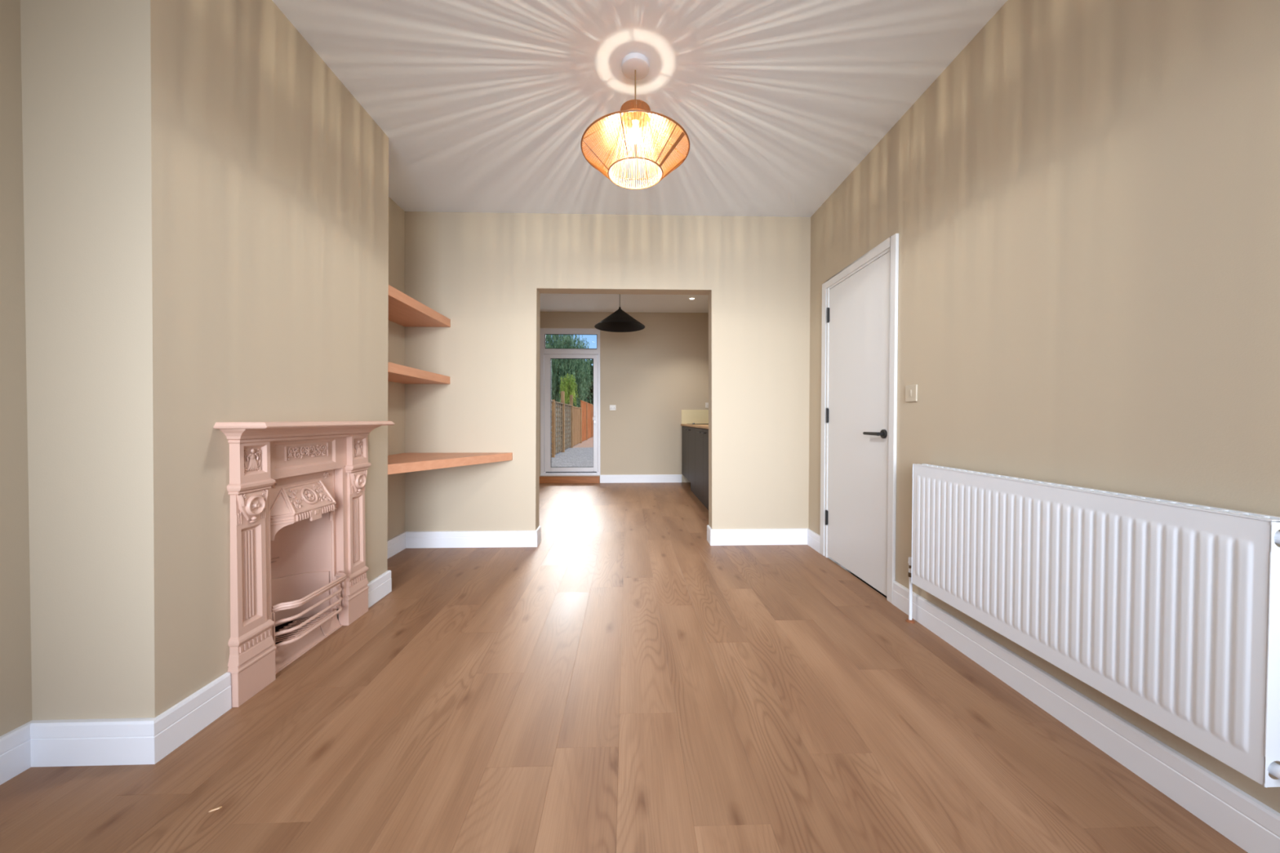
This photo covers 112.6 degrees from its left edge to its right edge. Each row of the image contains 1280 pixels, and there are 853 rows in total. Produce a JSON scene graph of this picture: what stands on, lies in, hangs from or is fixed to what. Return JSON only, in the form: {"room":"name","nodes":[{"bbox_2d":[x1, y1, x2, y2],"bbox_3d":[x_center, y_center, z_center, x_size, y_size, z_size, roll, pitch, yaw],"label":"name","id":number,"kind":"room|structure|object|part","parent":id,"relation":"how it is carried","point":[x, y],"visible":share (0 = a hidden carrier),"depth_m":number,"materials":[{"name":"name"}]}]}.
{"room":"living room","nodes":[
{"label":"living room","id":0,"kind":"room"},
{"bbox_2d":[0,0,404,736],"bbox_3d":[-1.875,-0.326,1.054,0.142,2.690,4.729,0,1,-2],"label":"wall","id":1,"kind":"structure","parent":0,"point":[15,672],"depth_m":1.25,"materials":[{"name":"beige paint"}]},
{"bbox_2d":[0,672,231,785],"bbox_3d":[-1.611,0.971,0.123,0.374,0.130,2.806,0,1,-2],"label":"baseboard","id":2,"kind":"structure","parent":1,"relation":"attached to","point":[109,741],"depth_m":1.28,"materials":[{"name":"white wood"}]},
{"bbox_2d":[387,361,449,383],"bbox_3d":[-1.695,-0.363,2.975,0.366,0.059,0.899,0,1,-2],"label":"wall shelf","id":3,"kind":"object","parent":1,"relation":"attached to","point":[397,373],"visible":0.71,"depth_m":2.95,"materials":[{"name":"wood"}]},
{"bbox_2d":[388,284,450,327],"bbox_3d":[-1.690,-0.820,2.967,0.368,0.062,0.899,0,1,-2],"label":"wall shelf","id":4,"kind":"object","parent":1,"relation":"attached to","point":[404,310],"visible":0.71,"depth_m":3.02,"materials":[{"name":"wood"}]},
{"bbox_2d":[387,452,512,474],"bbox_3d":[-1.450,0.249,2.993,0.864,0.060,0.899,0,1,-2],"label":"desk","id":5,"kind":"object","parent":1,"relation":"attached to","point":[401,463],"visible":0.74,"depth_m":2.98,"materials":[{"name":"wood"}]},
{"bbox_2d":[20,0,388,719],"bbox_3d":[-1.654,-0.340,1.897,0.393,2.690,1.256,0,1,-2],"label":"wall","id":6,"kind":"structure","parent":0,"point":[206,199],"depth_m":1.33,"materials":[{"name":"beige paint"}]},
{"bbox_2d":[367,526,541,608],"bbox_3d":[-1.350,0.921,2.956,1.062,0.130,1.283,0,1,-2],"label":"baseboard","id":7,"kind":"structure","parent":6,"relation":"attached to","point":[380,587],"depth_m":3.44,"materials":[{"name":"white wood"}]},
{"bbox_2d":[404,211,810,531],"bbox_3d":[-0.304,-0.437,3.534,3.600,2.826,0.140,0,1,-2],"label":"wall","id":8,"kind":"structure","parent":0,"point":[487,273],"depth_m":3.46,"materials":[{"name":"beige paint"}]},
{"bbox_2d":[706,524,820,553],"bbox_3d":[0.989,0.912,3.473,0.875,0.130,0.246,0,1,8],"label":"baseboard","id":9,"kind":"structure","parent":8,"relation":"attached to","point":[807,536],"depth_m":3.51,"materials":[{"name":"white wood"}]},
{"bbox_2d":[0,482,1247,852],"bbox_3d":[-0.234,1.018,2.858,3.300,0.060,8.190,0,1,-2],"label":"floor","id":10,"kind":"structure","parent":0,"point":[625,680],"depth_m":1.40,"materials":[{"name":"brown wood"}]},
{"bbox_2d":[208,806,222,812],"bbox_3d":[-1.129,1.017,1.135,0.027,0.003,0.007,-1,1,-28],"label":"cheese shaving","id":11,"kind":"object","parent":10,"relation":"on","point":[220,807],"visible":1,"depth_m":1.13,"materials":[{"name":"beige food"}]},
{"bbox_2d":[213,421,395,707],"bbox_3d":[-1.514,0.491,1.910,0.392,1.027,0.874,0,1,-2],"label":"fireplace","id":12,"kind":"object","parent":10,"relation":"on","point":[295,489],"visible":1,"depth_m":1.86,"materials":[{"name":"pink paint"}]},
{"bbox_3d":[-1.461,0.225,1.595,0.072,0.039,0.150,0,1,-2],"label":"capital moulding","id":13,"kind":"part","parent":12,"relation":"part of","materials":[{"name":"pink paint"}]},
{"bbox_3d":[-1.609,0.778,1.913,0.180,0.305,0.374,0,1,-2],"label":"fireback plate","id":14,"kind":"part","parent":12,"relation":"part of","materials":[{"name":"pink paint"}]},
{"bbox_3d":[-1.449,0.027,1.904,0.116,0.054,0.828,0,1,-2],"label":"cornice","id":15,"kind":"part","parent":12,"relation":"part of","materials":[{"name":"pink paint"}]},
{"bbox_3d":[-1.479,0.326,1.908,0.071,0.142,0.387,0,1,-2],"label":"canopy moulding","id":16,"kind":"part","parent":12,"relation":"part of","materials":[{"name":"pink paint"}]},
{"bbox_2d":[213,421,395,428],"bbox_3d":[-1.405,-0.011,1.905,0.172,0.023,0.874,0,1,-2],"label":"mantel shelf","id":17,"kind":"object","parent":12,"relation":"attached to","point":[291,424],"depth_m":1.70,"materials":[{"name":"pink paint"}]},
{"bbox_3d":[-1.497,0.602,1.913,0.053,0.804,0.444,0,1,-2],"label":"frame","id":18,"kind":"part","parent":12,"relation":"part of","materials":[{"name":"pink paint"}]},
{"bbox_3d":[-1.510,0.962,1.919,0.052,0.086,0.437,0,1,-2],"label":"ash panel","id":19,"kind":"part","parent":12,"relation":"part of","materials":[{"name":"pink paint"}]},
{"bbox_2d":[271,571,346,647],"bbox_3d":[-1.461,0.810,1.917,0.101,0.188,0.414,0,1,-2],"label":"grate","id":20,"kind":"object","parent":12,"relation":"on","point":[336,598],"depth_m":1.90,"materials":[{"name":"pink metal"}]},
{"bbox_3d":[-1.480,0.213,2.219,0.072,0.039,0.150,0,1,-2],"label":"capital moulding","id":21,"kind":"part","parent":12,"relation":"part of","materials":[{"name":"pink paint"}]},
{"bbox_2d":[539,475,599,483],"bbox_3d":[-1.142,0.863,6.909,0.973,0.108,0.037,0,1,-2],"label":"threshold","id":22,"kind":"object","parent":10,"relation":"on","point":[575,479],"visible":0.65,"depth_m":6.89,"materials":[{"name":"brown wood"}]},
{"bbox_2d":[681,426,688,479],"bbox_3d":[0.981,0.388,6.587,0.648,0.788,0.753,0,1,-2],"label":"base cabinet","id":23,"kind":"object","parent":10,"relation":"on","point":[684,432],"visible":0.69,"depth_m":6.53,"materials":[{"name":"black wood"}]},
{"bbox_2d":[686,426,697,497],"bbox_3d":[1.001,0.470,5.911,0.648,0.928,0.600,0,1,-2],"label":"base cabinet","id":24,"kind":"object","parent":10,"relation":"on","point":[691,430],"visible":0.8,"depth_m":5.88,"materials":[{"name":"black wood"}]},
{"bbox_3d":[0.722,0.401,5.902,0.020,0.777,0.596,0,1,-2],"label":"cabinet door","id":25,"kind":"part","parent":24,"relation":"part of","materials":[{"name":"grey wood"}]},
{"bbox_2d":[694,427,706,506],"bbox_3d":[1.018,0.481,5.311,0.648,0.928,0.600,0,1,-2],"label":"base cabinet","id":26,"kind":"object","parent":10,"relation":"on","point":[698,436],"visible":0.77,"depth_m":5.27,"materials":[{"name":"black wood"}]},
{"bbox_3d":[0.740,0.411,5.302,0.020,0.777,0.596,0,1,-2],"label":"cabinet door","id":27,"kind":"part","parent":26,"relation":"part of","materials":[{"name":"grey wood"}]},
{"bbox_2d":[700,428,708,510],"bbox_3d":[1.036,0.491,4.712,0.648,0.928,0.600,0,1,-2],"label":"base cabinet","id":28,"kind":"object","parent":10,"relation":"on","point":[705,431],"visible":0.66,"depth_m":4.83,"materials":[{"name":"black wood"}]},
{"bbox_3d":[0.757,0.422,4.702,0.020,0.777,0.596,0,1,-2],"label":"cabinet door","id":29,"kind":"part","parent":28,"relation":"part of","materials":[{"name":"grey wood"}]},
{"bbox_3d":[1.054,0.502,4.112,0.648,0.928,0.600,0,1,-2],"label":"base cabinet","id":30,"kind":"object","parent":10,"relation":"on","visible":0},
{"bbox_2d":[680,423,708,429],"bbox_3d":[1.026,0.000,5.373,0.632,0.026,3.199,0,1,-2],"label":"countertop","id":31,"kind":"structure","parent":30,"relation":"on","point":[702,426],"depth_m":5.61,"materials":[{"name":"brown wood"}]},
{"bbox_2d":[539,311,708,482],"bbox_3d":[-0.268,-0.444,7.048,3.360,2.916,0.240,0,1,-2],"label":"wall","id":32,"kind":"structure","parent":0,"point":[659,371],"depth_m":6.94,"materials":[{"name":"beige paint"}]},
{"bbox_2d":[539,328,600,475],"bbox_3d":[-1.139,-0.394,6.939,1.012,2.380,0.173,0,1,-2],"label":"door","id":33,"kind":"structure","parent":32,"relation":"in","point":[546,354],"depth_m":6.91,"materials":[{"name":"white plastic"}]},
{"bbox_3d":[-1.119,-1.385,6.931,0.872,0.278,0.056,0,1,-2],"label":"fanlight frame","id":34,"kind":"part","parent":33,"relation":"part of","materials":[{"name":"white plastic"}]},
{"bbox_3d":[-0.741,-0.138,6.899,0.034,0.200,0.064,0,1,9],"label":"handle","id":35,"kind":"part","parent":33,"relation":"part of","materials":[{"name":"white plastic"}]},
{"bbox_2d":[609,404,615,410],"bbox_3d":[-0.442,-0.306,6.919,0.100,0.086,0.013,0,1,-2],"label":"wall socket","id":36,"kind":"object","parent":32,"relation":"attached to","point":[612,407],"visible":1,"depth_m":6.92,"materials":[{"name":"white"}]},
{"bbox_2d":[600,474,681,483],"bbox_3d":[0.016,0.851,6.951,1.330,0.130,0.016,0,1,-2],"label":"baseboard","id":37,"kind":"structure","parent":32,"relation":"attached to","point":[637,477],"depth_m":6.94,"materials":[{"name":"white wood"}]},
{"bbox_2d":[681,409,708,423],"bbox_3d":[0.985,-0.156,6.963,0.617,0.231,0.014,0,1,-2],"label":"backsplash","id":38,"kind":"structure","parent":32,"relation":"attached to","point":[688,416],"depth_m":6.95,"materials":[{"name":"beige"}]},
{"bbox_2d":[540,293,708,312],"bbox_3d":[-0.356,-1.861,5.284,3.600,0.080,3.431,0,1,-2],"label":"ceiling","id":39,"kind":"structure","parent":0,"point":[630,303],"depth_m":6.37,"materials":[{"name":"white paint"}]},
{"bbox_2d":[594,293,644,332],"bbox_3d":[-0.235,-1.487,4.970,0.588,0.657,0.588,0,1,-2],"label":"cone pendant","id":40,"kind":"object","parent":39,"relation":"hanging from","point":[620,321],"visible":0.92,"depth_m":5.07,"materials":[{"name":"black metal"}]},
{"bbox_3d":[-0.235,-1.276,4.974,0.588,0.235,0.588,0,1,-2],"label":"lamp shade","id":41,"kind":"part","parent":40,"relation":"part of","materials":[{"name":"black metal"}]},
{"bbox_2d":[271,0,1007,217],"bbox_3d":[-0.231,-1.710,1.023,3.600,0.080,4.859,0,1,-2],"label":"ceiling","id":42,"kind":"structure","parent":0,"point":[481,105],"depth_m":2.12,"materials":[{"name":"white paint"}]},
{"bbox_2d":[580,52,689,189],"bbox_3d":[-0.021,-1.433,1.993,0.508,0.509,0.508,0,1,-2],"label":"rattan pendant","id":43,"kind":"object","parent":42,"relation":"hanging from","point":[635,66],"visible":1,"depth_m":1.96,"materials":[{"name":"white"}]},
{"bbox_2d":[808,0,1279,813],"bbox_3d":[1.486,-0.421,2.883,0.140,2.816,8.190,0,1,-2],"label":"wall","id":44,"kind":"structure","parent":0,"point":[1082,205],"depth_m":1.37,"materials":[{"name":"beige paint"}]},
{"bbox_2d":[819,233,898,604],"bbox_3d":[1.447,-0.045,2.824,0.181,2.067,0.900,0,1,-2],"label":"door","id":45,"kind":"structure","parent":44,"relation":"in","point":[860,331],"depth_m":2.71,"materials":[{"name":"white paint"}]},
{"bbox_3d":[1.389,0.042,2.539,0.047,0.021,0.142,0,1,-2],"label":"handle lever","id":46,"kind":"part","parent":45,"relation":"part of","materials":[{"name":"black metal"}]},
{"bbox_2d":[905,384,917,402],"bbox_3d":[1.427,-0.175,2.248,0.014,0.088,0.088,0,1,-2],"label":"light switch","id":47,"kind":"object","parent":44,"relation":"attached to","point":[911,391],"visible":1,"depth_m":2.24,"materials":[{"name":"beige plastic"}]},
{"bbox_2d":[892,581,1279,852],"bbox_3d":[1.475,0.962,0.601,0.016,0.130,3.580,0,1,-2],"label":"baseboard","id":48,"kind":"structure","parent":44,"relation":"attached to","point":[1252,825],"depth_m":1.28,"materials":[{"name":"white wood"}]},
{"bbox_2d":[905,463,1279,787],"bbox_3d":[1.413,0.603,1.544,0.086,0.816,1.316,0,1,-2],"label":"radiator","id":49,"kind":"object","parent":44,"relation":"attached to","point":[1168,610],"visible":1,"depth_m":1.20,"materials":[{"name":"white metal"}]},
{"bbox_2d":[912,463,1279,522],"bbox_3d":[1.403,0.198,1.530,0.062,0.005,1.182,0,1,-2],"label":"grille","id":50,"kind":"object","parent":49,"relation":"attached to","point":[1235,516],"depth_m":1.24,"materials":[{"name":"white metal"}]},
{"label":"outside","id":51,"kind":"structure","parent":0,"visible":0},
{"bbox_2d":[573,435,593,447],"bbox_3d":[-2.609,0.415,37.703,15.000,0.078,44.500,0,1,-2],"label":"garden path","id":52,"kind":"structure","parent":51,"point":[589,442],"depth_m":17.42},
{"bbox_2d":[545,334,593,407],"bbox_3d":[-7.367,-4.315,36.130,6.898,9.717,7.106,0,1,-2],"label":"willow tree","id":53,"kind":"object","parent":52,"relation":"on","point":[559,367],"visible":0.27,"depth_m":34.78,"materials":[{"name":"green plant"}]},
{"bbox_2d":[559,373,579,407],"bbox_3d":[-4.475,-1.400,26.845,1.313,3.936,1.190,0,1,-2],"label":"young tree","id":54,"kind":"object","parent":52,"relation":"on","point":[569,389],"visible":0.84,"depth_m":26.68,"materials":[{"name":"green plant"}]},
{"bbox_2d":[556,359,598,407],"bbox_3d":[-6.176,-3.498,45.816,10.405,7.840,10.346,-1,1,-43],"label":"tree","id":55,"kind":"object","parent":52,"relation":"on","point":[591,394],"visible":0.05,"depth_m":41.80,"materials":[{"name":"green plant"}]},
{"bbox_2d":[573,406,582,445],"bbox_3d":[-2.520,-0.030,16.960,0.100,1.540,2.950,0,1,-2],"label":"fence","id":56,"kind":"object","parent":52,"relation":"on","point":[577,411],"visible":0.88,"depth_m":17.18,"materials":[{"name":"brown wood"}]},
{"bbox_3d":[-2.562,-0.056,18.384,0.100,1.540,0.100,0,1,-2],"label":"post","id":57,"kind":"part","parent":56,"relation":"part of","materials":[{"name":"brown wood"}]},
{"bbox_2d":[580,400,598,441],"bbox_3d":[-2.749,-0.338,24.770,0.100,1.880,12.485,0,1,-2],"label":"fence","id":58,"kind":"object","parent":52,"relation":"on","point":[587,408],"visible":0.55,"depth_m":20.97,"materials":[{"name":"orange wood"}]},
{"bbox_3d":[-2.636,-0.270,20.930,0.100,1.880,0.100,0,1,-2],"label":"post","id":59,"kind":"part","parent":58,"relation":"part of","materials":[{"name":"orange wood"}]},
{"bbox_3d":[-2.725,-0.323,23.928,0.100,1.880,0.100,0,1,-2],"label":"post","id":60,"kind":"part","parent":58,"relation":"part of","materials":[{"name":"orange wood"}]},
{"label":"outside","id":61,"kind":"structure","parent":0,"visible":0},
{"bbox_2d":[551,447,593,466],"bbox_3d":[-1.833,0.879,11.308,11.000,0.080,8.320,0,1,-2],"label":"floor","id":62,"kind":"structure","parent":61,"point":[559,454],"depth_m":11.26,"materials":[{"name":"grey gravel"}]},
{"bbox_2d":[551,391,564,457],"bbox_3d":[-2.337,-0.101,10.761,0.100,1.900,5.250,0,1,-2],"label":"fence","id":63,"kind":"object","parent":62,"relation":"on","point":[557,408],"visible":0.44,"depth_m":12.61,"materials":[{"name":"brown wood"}]},
{"bbox_3d":[-2.360,0.055,11.538,0.100,1.560,0.100,0,1,-2],"label":"post","id":64,"kind":"part","parent":63,"relation":"part of","materials":[{"name":"brown wood"}]},
{"bbox_3d":[-2.378,0.080,10.713,0.015,1.460,5.150,0,1,-2],"label":"backing panel","id":65,"kind":"part","parent":63,"relation":"part of","materials":[{"name":"brown wood"}]},
{"bbox_3d":[-2.413,-0.147,13.334,0.100,1.900,0.100,0,1,-2],"label":"post","id":66,"kind":"part","parent":63,"relation":"part of","materials":[{"name":"brown wood"}]},
{"bbox_2d":[564,395,573,449],"bbox_3d":[-2.445,-0.166,14.434,0.100,1.900,2.000,0,1,-2],"label":"fence","id":67,"kind":"object","parent":62,"relation":"on","point":[568,408],"visible":0.85,"depth_m":14.76,"materials":[{"name":"brown wood"}]},
{"bbox_3d":[-2.486,0.015,14.386,0.015,1.460,1.900,0,1,-2],"label":"backing panel","id":68,"kind":"part","parent":67,"relation":"part of","materials":[{"name":"brown wood"}]},
{"bbox_3d":[-2.473,-0.183,15.383,0.100,1.900,0.100,0,1,-2],"label":"post","id":69,"kind":"part","parent":67,"relation":"part of","materials":[{"name":"brown wood"}]},
{"bbox_2d":[551,447,593,466],"bbox_3d":[-1.445,0.824,11.578,1.638,0.016,8.032,0,1,-2],"label":"gravel","id":70,"kind":"object","parent":62,"relation":"on","point":[563,455],"visible":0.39,"depth_m":11.17,"materials":[{"name":"gravel"}]}
]}

